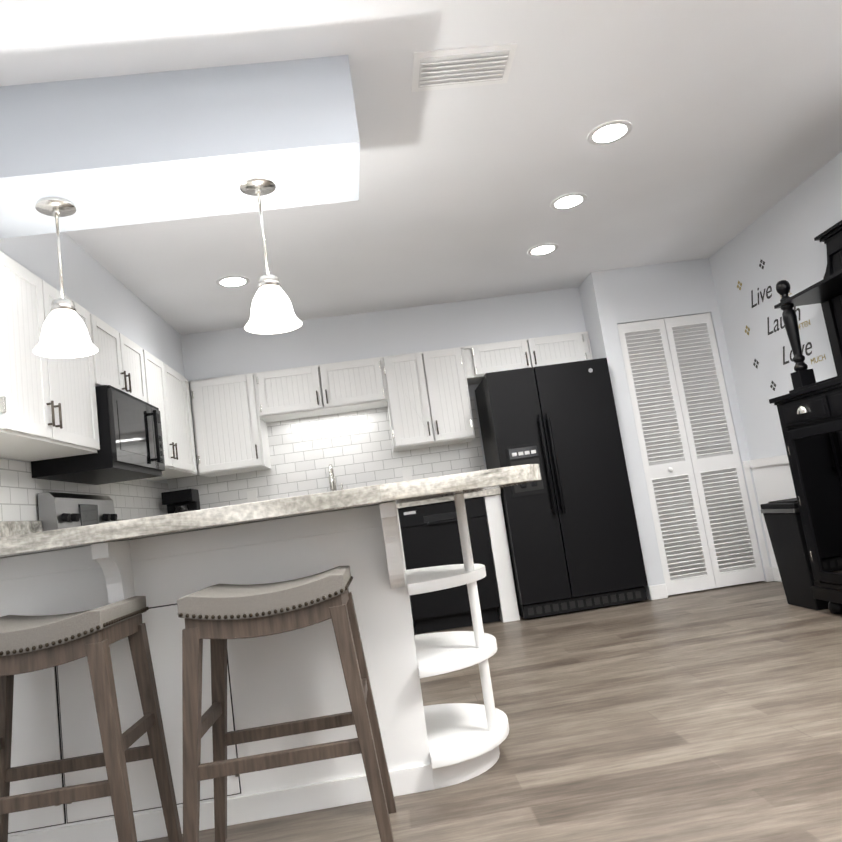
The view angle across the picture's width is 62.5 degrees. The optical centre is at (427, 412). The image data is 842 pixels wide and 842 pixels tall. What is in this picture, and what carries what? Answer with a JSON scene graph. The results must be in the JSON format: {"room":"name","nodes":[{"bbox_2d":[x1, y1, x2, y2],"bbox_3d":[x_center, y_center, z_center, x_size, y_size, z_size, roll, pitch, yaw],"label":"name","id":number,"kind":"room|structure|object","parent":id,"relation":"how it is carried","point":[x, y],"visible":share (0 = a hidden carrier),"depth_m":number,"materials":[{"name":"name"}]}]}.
{"room":"kitchen","nodes":[
{"label":"kitchen","id":0,"kind":"room"},
{"bbox_2d":[0,458,166,482],"bbox_3d":[-1.858,0.050,1.202,0.120,2.470,8.910,-8,-8,-4],"label":"wall","id":1,"kind":"structure","parent":0,"point":[163,481],"depth_m":4.95,"materials":[{"name":"paint"}]},
{"bbox_2d":[0,251,59,454],"bbox_3d":[-1.780,-0.277,2.671,0.347,0.784,0.555,-8,-8,-4],"label":"upper cabinet","id":2,"kind":"object","parent":1,"relation":"attached to","point":[48,407],"depth_m":2.78,"materials":[{"name":"white wood"}]},
{"bbox_2d":[0,284,99,461],"bbox_3d":[-1.811,-0.199,3.190,0.347,0.784,0.498,-8,-8,-4],"label":"upper cabinet","id":3,"kind":"object","parent":1,"relation":"attached to","point":[77,379],"depth_m":3.22,"materials":[{"name":"white wood"}]},
{"bbox_2d":[0,459,171,520],"bbox_3d":[-1.974,0.269,3.856,0.008,0.661,3.350,-8,-8,-4],"label":"tile backsplash","id":4,"kind":"structure","parent":1,"relation":"attached to","point":[132,499],"depth_m":3.68,"materials":[{"name":"white tile"}]},
{"bbox_2d":[96,317,151,404],"bbox_3d":[-1.848,-0.106,3.813,0.347,0.784,0.764,-8,-8,-4],"label":"upper cabinet","id":5,"kind":"object","parent":1,"relation":"attached to","point":[123,363],"depth_m":3.84,"materials":[{"name":"white wood"}]},
{"bbox_2d":[31,385,164,484],"bbox_3d":[-1.754,0.140,3.782,0.444,0.414,0.756,-8,-8,-4],"label":"microwave","id":6,"kind":"object","parent":5,"relation":"attached to","point":[130,436],"visible":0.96,"depth_m":3.55,"materials":[{"name":"black metal"}]},
{"bbox_2d":[148,352,175,474],"bbox_3d":[-1.882,-0.021,4.385,0.347,0.784,0.393,-8,-8,-4],"label":"upper cabinet","id":7,"kind":"object","parent":1,"relation":"attached to","point":[157,370],"depth_m":4.51,"materials":[{"name":"white wood"}]},
{"bbox_2d":[145,366,195,480],"bbox_3d":[-1.908,0.043,4.819,0.347,0.784,0.487,-8,-8,-4],"label":"upper cabinet","id":8,"kind":"object","parent":1,"relation":"attached to","point":[177,383],"depth_m":4.91,"materials":[{"name":"white wood"}]},
{"bbox_2d":[156,381,203,480],"bbox_3d":[-1.928,0.095,5.167,0.347,0.784,0.218,-8,-8,-4],"label":"upper cabinet","id":9,"kind":"object","parent":1,"relation":"attached to","point":[193,393],"depth_m":5.25,"materials":[{"name":"white wood"}]},
{"bbox_2d":[189,384,486,622],"bbox_3d":[0.128,0.400,5.719,4.420,2.470,0.120,-8,-8,-4],"label":"wall","id":10,"kind":"structure","parent":0,"point":[472,388],"depth_m":5.72,"materials":[{"name":"paint"}]},
{"bbox_2d":[192,373,267,476],"bbox_3d":[-1.542,0.101,5.431,0.497,0.729,0.335,-8,-8,-4],"label":"upper cabinet","id":11,"kind":"object","parent":10,"relation":"attached to","point":[231,434],"depth_m":5.27,"materials":[{"name":"white wood"}]},
{"bbox_2d":[256,365,323,468],"bbox_3d":[-1.053,0.036,5.470,0.492,0.729,0.335,-8,-8,-4],"label":"upper cabinet","id":12,"kind":"object","parent":10,"relation":"attached to","point":[291,393],"depth_m":5.34,"materials":[{"name":"white wood"}]},
{"bbox_2d":[168,396,484,509],"bbox_3d":[-0.811,0.347,5.606,2.500,0.661,0.008,-8,-8,-4],"label":"tile backsplash","id":13,"kind":"structure","parent":10,"relation":"attached to","point":[355,449],"depth_m":5.61,"materials":[{"name":"white tile"}]},
{"bbox_2d":[247,491,256,502],"bbox_3d":[-1.397,0.682,5.514,0.075,0.118,0.006,-8,-8,-4],"label":"outlet","id":14,"kind":"object","parent":13,"relation":"attached to","point":[252,495],"depth_m":5.51,"materials":[{"name":"white plastic"}]},
{"bbox_2d":[402,469,411,480],"bbox_3d":[-0.166,0.519,5.612,0.075,0.118,0.006,-8,-8,-4],"label":"outlet","id":15,"kind":"object","parent":13,"relation":"attached to","point":[407,475],"depth_m":5.61,"materials":[{"name":"white plastic"}]},
{"bbox_2d":[320,357,395,451],"bbox_3d":[-0.566,-0.028,5.508,0.493,0.729,0.335,-8,-8,-4],"label":"upper cabinet","id":16,"kind":"object","parent":10,"relation":"attached to","point":[362,384],"depth_m":5.38,"materials":[{"name":"white wood"}]},
{"bbox_2d":[384,352,435,451],"bbox_3d":[-0.165,-0.082,5.540,0.320,0.729,0.335,-8,-8,-4],"label":"upper cabinet","id":17,"kind":"object","parent":10,"relation":"attached to","point":[409,397],"depth_m":5.38,"materials":[{"name":"white wood"}]},
{"bbox_2d":[424,346,475,445],"bbox_3d":[0.166,-0.125,5.566,0.350,0.729,0.335,-8,-8,-4],"label":"upper cabinet","id":18,"kind":"object","parent":10,"relation":"attached to","point":[449,370],"depth_m":5.41,"materials":[{"name":"white wood"}]},
{"bbox_2d":[468,339,535,383],"bbox_3d":[0.584,-0.181,5.599,0.495,0.729,0.335,-8,-8,-4],"label":"upper cabinet","id":19,"kind":"object","parent":10,"relation":"attached to","point":[515,354],"depth_m":5.47,"materials":[{"name":"white wood"}]},
{"bbox_2d":[529,331,592,366],"bbox_3d":[1.078,-0.246,5.638,0.504,0.729,0.335,-8,-8,-4],"label":"upper cabinet","id":20,"kind":"object","parent":10,"relation":"attached to","point":[571,347],"depth_m":5.51,"materials":[{"name":"white wood"}]},
{"bbox_2d":[0,0,841,334],"bbox_3d":[0.205,-1.506,1.556,4.720,0.100,8.970,-8,-8,-4],"label":"ceiling","id":21,"kind":"structure","parent":0,"point":[730,110],"depth_m":3.25,"materials":[{"name":"paint"}]},
{"bbox_2d":[0,55,359,238],"bbox_3d":[-1.144,-0.951,2.571,1.766,0.330,0.445,-8,-8,-4],"label":"ceiling bulkhead","id":22,"kind":"object","parent":21,"relation":"attached to","point":[110,151],"visible":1,"depth_m":2.39,"materials":[{"name":"paint"}]},
{"bbox_2d":[33,197,97,357],"bbox_3d":[-1.308,-0.490,2.470,0.204,0.556,0.204,-8,-8,-4],"label":"pendant light","id":23,"kind":"object","parent":22,"relation":"hanging from","point":[64,332],"visible":1,"depth_m":2.44,"materials":[{"name":"white glass"}]},
{"bbox_2d":[239,176,301,333],"bbox_3d":[-0.593,-0.584,2.527,0.204,0.556,0.204,-8,-8,-4],"label":"pendant light","id":24,"kind":"object","parent":22,"relation":"hanging from","point":[272,311],"visible":0.98,"depth_m":2.50,"materials":[{"name":"white glass"}]},
{"bbox_2d":[216,276,249,287],"bbox_3d":[-1.250,-0.839,4.443,0.208,0.005,0.208,-8,-8,-4],"label":"recessed light","id":25,"kind":"object","parent":21,"relation":"in","point":[232,281],"visible":1,"depth_m":4.44,"materials":[{"name":"white plastic"}]},
{"bbox_2d":[0,232,585,389],"bbox_3d":[-0.394,-0.788,4.310,3.480,0.383,2.950,-8,-8,-4],"label":"wall","id":26,"kind":"structure","parent":21,"relation":"attached to","point":[92,285],"depth_m":5.45,"materials":[{"name":"paint"}]},
{"bbox_2d":[411,42,517,91],"bbox_3d":[0.131,-1.288,2.603,0.380,0.018,0.230,-8,-8,-4],"label":"ceiling vent","id":27,"kind":"object","parent":21,"relation":"in","point":[461,67],"visible":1,"depth_m":2.58,"materials":[{"name":"white metal"}]},
{"bbox_2d":[528,243,557,255],"bbox_3d":[0.774,-1.097,4.671,0.208,0.005,0.208,-8,-8,-4],"label":"recessed light","id":28,"kind":"object","parent":21,"relation":"in","point":[542,249],"visible":1,"depth_m":4.66,"materials":[{"name":"white plastic"}]},
{"bbox_2d":[550,193,586,209],"bbox_3d":[0.801,-1.202,3.950,0.208,0.005,0.208,-8,-8,-4],"label":"recessed light","id":29,"kind":"object","parent":21,"relation":"in","point":[566,201],"visible":1,"depth_m":3.94,"materials":[{"name":"white plastic"}]},
{"bbox_2d":[587,120,631,144],"bbox_3d":[0.850,-1.308,3.244,0.208,0.005,0.208,-8,-8,-4],"label":"recessed light","id":30,"kind":"object","parent":21,"relation":"in","point":[611,132],"visible":1,"depth_m":3.23,"materials":[{"name":"white plastic"}]},
{"bbox_2d":[138,581,841,841],"bbox_3d":[0.566,1.013,1.203,4.720,0.100,8.970,-8,-8,-4],"label":"floor","id":31,"kind":"structure","parent":0,"point":[711,715],"depth_m":2.35,"materials":[{"name":"brown wood"}]},
{"bbox_2d":[0,552,67,841],"bbox_3d":[-1.458,0.955,2.351,0.607,0.900,0.482,-8,-8,-4],"label":"panel","id":32,"kind":"object","parent":31,"relation":"on","point":[25,580],"depth_m":2.13,"materials":[{"name":"white"}]},
{"bbox_2d":[38,492,116,531],"bbox_3d":[-1.489,0.991,3.682,0.701,1.205,0.740,-8,-8,-4],"label":"range","id":33,"kind":"object","parent":31,"relation":"on","point":[57,511],"visible":0.21,"depth_m":3.53,"materials":[{"name":"silver metal"}]},
{"bbox_2d":[0,596,182,841],"bbox_3d":[-1.010,0.912,1.873,0.527,0.727,0.351,-8,-8,-4],"label":"stool","id":34,"kind":"object","parent":31,"relation":"on","point":[31,643],"visible":1,"depth_m":1.77,"materials":[{"name":"brown wood"}]},
{"bbox_2d":[48,527,247,841],"bbox_3d":[-0.899,0.881,2.395,0.524,0.900,0.482,-8,-8,-4],"label":"panel","id":35,"kind":"object","parent":31,"relation":"on","point":[164,569],"depth_m":2.16,"materials":[{"name":"white"}]},
{"bbox_2d":[177,566,395,841],"bbox_3d":[-0.395,0.830,1.922,0.527,0.727,0.351,-8,-8,-4],"label":"stool","id":36,"kind":"object","parent":31,"relation":"on","point":[218,615],"visible":1,"depth_m":1.80,"materials":[{"name":"brown wood"}]},
{"bbox_2d":[220,502,439,821],"bbox_3d":[-0.348,0.808,2.439,0.591,0.900,0.482,-8,-8,-4],"label":"panel","id":37,"kind":"object","parent":31,"relation":"on","point":[294,675],"depth_m":2.20,"materials":[{"name":"white"}]},
{"bbox_2d":[0,464,540,557],"bbox_3d":[-0.751,0.310,2.364,2.179,0.170,0.810,-8,-8,-4],"label":"countertop","id":38,"kind":"structure","parent":37,"relation":"on","point":[18,538],"depth_m":1.99,"materials":[{"name":"stone"}]},
{"bbox_2d":[397,509,413,632],"bbox_3d":[-1.045,1.288,5.138,1.771,0.897,0.626,-8,-8,-4],"label":"panel","id":39,"kind":"object","parent":31,"relation":"on","point":[397,509],"depth_m":4.94,"materials":[{"name":"white wood"}]},
{"bbox_2d":[397,492,500,508],"bbox_3d":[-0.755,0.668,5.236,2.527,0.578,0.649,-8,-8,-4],"label":"countertop","id":40,"kind":"structure","parent":39,"relation":"on","point":[500,492],"depth_m":5.00,"materials":[{"name":"stone"}]},
{"bbox_2d":[161,489,199,513],"bbox_3d":[-1.851,0.743,5.218,0.220,0.310,0.205,-8,-8,-4],"label":"coffee maker","id":41,"kind":"object","parent":40,"relation":"on","point":[179,501],"visible":0.5,"depth_m":5.14,"materials":[{"name":"black plastic"}]},
{"bbox_2d":[398,497,499,633],"bbox_3d":[0.143,1.127,5.199,0.626,0.896,0.594,-8,-8,-4],"label":"dishwasher","id":42,"kind":"object","parent":31,"relation":"on","point":[430,534],"visible":0.85,"depth_m":4.96,"materials":[{"name":"black plastic"}]},
{"bbox_2d":[484,494,519,622],"bbox_3d":[0.514,1.083,5.274,0.119,0.896,0.595,-8,-8,-4],"label":"panel","id":43,"kind":"object","parent":31,"relation":"on","point":[508,610],"depth_m":4.98,"materials":[{"name":"white wood"}]},
{"bbox_2d":[475,358,647,618],"bbox_3d":[0.978,0.561,5.288,0.912,1.765,0.743,-8,-8,-4],"label":"refrigerator","id":44,"kind":"object","parent":31,"relation":"on","point":[574,544],"visible":0.96,"depth_m":4.98,"materials":[{"name":"black metal"}]},
{"bbox_2d":[760,498,828,609],"bbox_3d":[2.252,0.810,4.073,0.321,0.615,0.356,-8,-8,-4],"label":"trash can","id":45,"kind":"object","parent":31,"relation":"on","point":[782,518],"visible":0.54,"depth_m":4.03,"materials":[{"name":"black plastic"}]},
{"bbox_2d":[769,220,841,613],"bbox_3d":[2.228,-0.043,3.287,0.484,2.077,1.386,-8,-8,-4],"label":"hutch","id":46,"kind":"object","parent":31,"relation":"on","point":[809,407],"visible":1,"depth_m":3.72,"materials":[{"name":"black wood"}]},
{"bbox_2d":[579,258,771,599],"bbox_3d":[1.869,0.117,5.485,0.940,2.470,0.630,-8,-8,-4],"label":"wall","id":47,"kind":"structure","parent":0,"point":[611,299],"depth_m":5.28,"materials":[{"name":"paint"}]},
{"bbox_2d":[617,313,764,594],"bbox_3d":[1.946,0.272,5.152,0.740,2.028,0.080,-8,-8,-4],"label":"door","id":48,"kind":"structure","parent":47,"relation":"in","point":[691,461],"depth_m":5.16,"materials":[{"name":"white wood"}]},
{"bbox_2d":[709,152,841,459],"bbox_3d":[2.629,-0.543,1.557,0.120,2.470,8.910,-8,-8,-4],"label":"wall","id":49,"kind":"structure","parent":0,"point":[779,237],"depth_m":4.65,"materials":[{"name":"paint"}]},
{"bbox_2d":[737,259,775,390],"bbox_3d":[2.313,-0.581,4.709,0.001,0.915,0.595,-8,-8,-4],"label":"decal","id":50,"kind":"object","parent":49,"relation":"attached to","point":[748,328],"visible":0.85,"depth_m":4.92,"materials":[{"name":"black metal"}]},
{"bbox_2d":[751,286,771,307],"bbox_3d":[2.279,-0.812,4.751,0.002,0.117,0.275,-8,-8,-4],"label":"decal","id":51,"kind":"object","parent":49,"relation":"attached to","point":[762,297],"visible":1,"depth_m":4.74,"materials":[{"name":"grey"}]},
{"bbox_2d":[742,455,795,567],"bbox_3d":[2.660,0.152,1.148,0.065,0.785,8.023,-8,-8,-4],"label":"wainscot","id":52,"kind":"structure","parent":49,"relation":"attached to","point":[773,479],"depth_m":5.00,"materials":[{"name":"white wood"}]},
{"bbox_2d":[765,567,781,581],"bbox_3d":[2.735,0.583,1.077,0.040,0.100,8.048,-8,-8,-4],"label":"baseboard","id":53,"kind":"structure","parent":49,"relation":"attached to","point":[772,573],"depth_m":5.02,"materials":[{"name":"white wood"}]},
{"bbox_2d":[767,306,799,334],"bbox_3d":[2.324,-0.595,4.539,0.002,0.155,0.395,-8,-8,-4],"label":"decal","id":54,"kind":"object","parent":49,"relation":"attached to","point":[775,320],"visible":0.54,"depth_m":4.60,"materials":[{"name":"grey"}]},
{"bbox_2d":[783,342,811,364],"bbox_3d":[2.358,-0.397,4.443,0.002,0.117,0.332,-8,-8,-4],"label":"decal","id":55,"kind":"object","parent":49,"relation":"attached to","point":[806,352],"visible":0.73,"depth_m":4.38,"materials":[{"name":"grey"}]},
{"bbox_2d":[798,320,810,327],"bbox_3d":[2.346,-0.547,4.342,0.002,0.035,0.153,-8,-8,-4],"label":"decal","id":56,"kind":"object","parent":49,"relation":"attached to","point":[799,326],"visible":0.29,"depth_m":4.31,"materials":[{"name":"gold metal"}]},
{"bbox_2d":[811,354,825,363],"bbox_3d":[2.384,-0.328,4.237,0.002,0.035,0.139,-8,-8,-4],"label":"decal","id":57,"kind":"object","parent":49,"relation":"attached to","point":[817,359],"visible":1,"depth_m":4.24,"materials":[{"name":"gold metal"}]}
]}

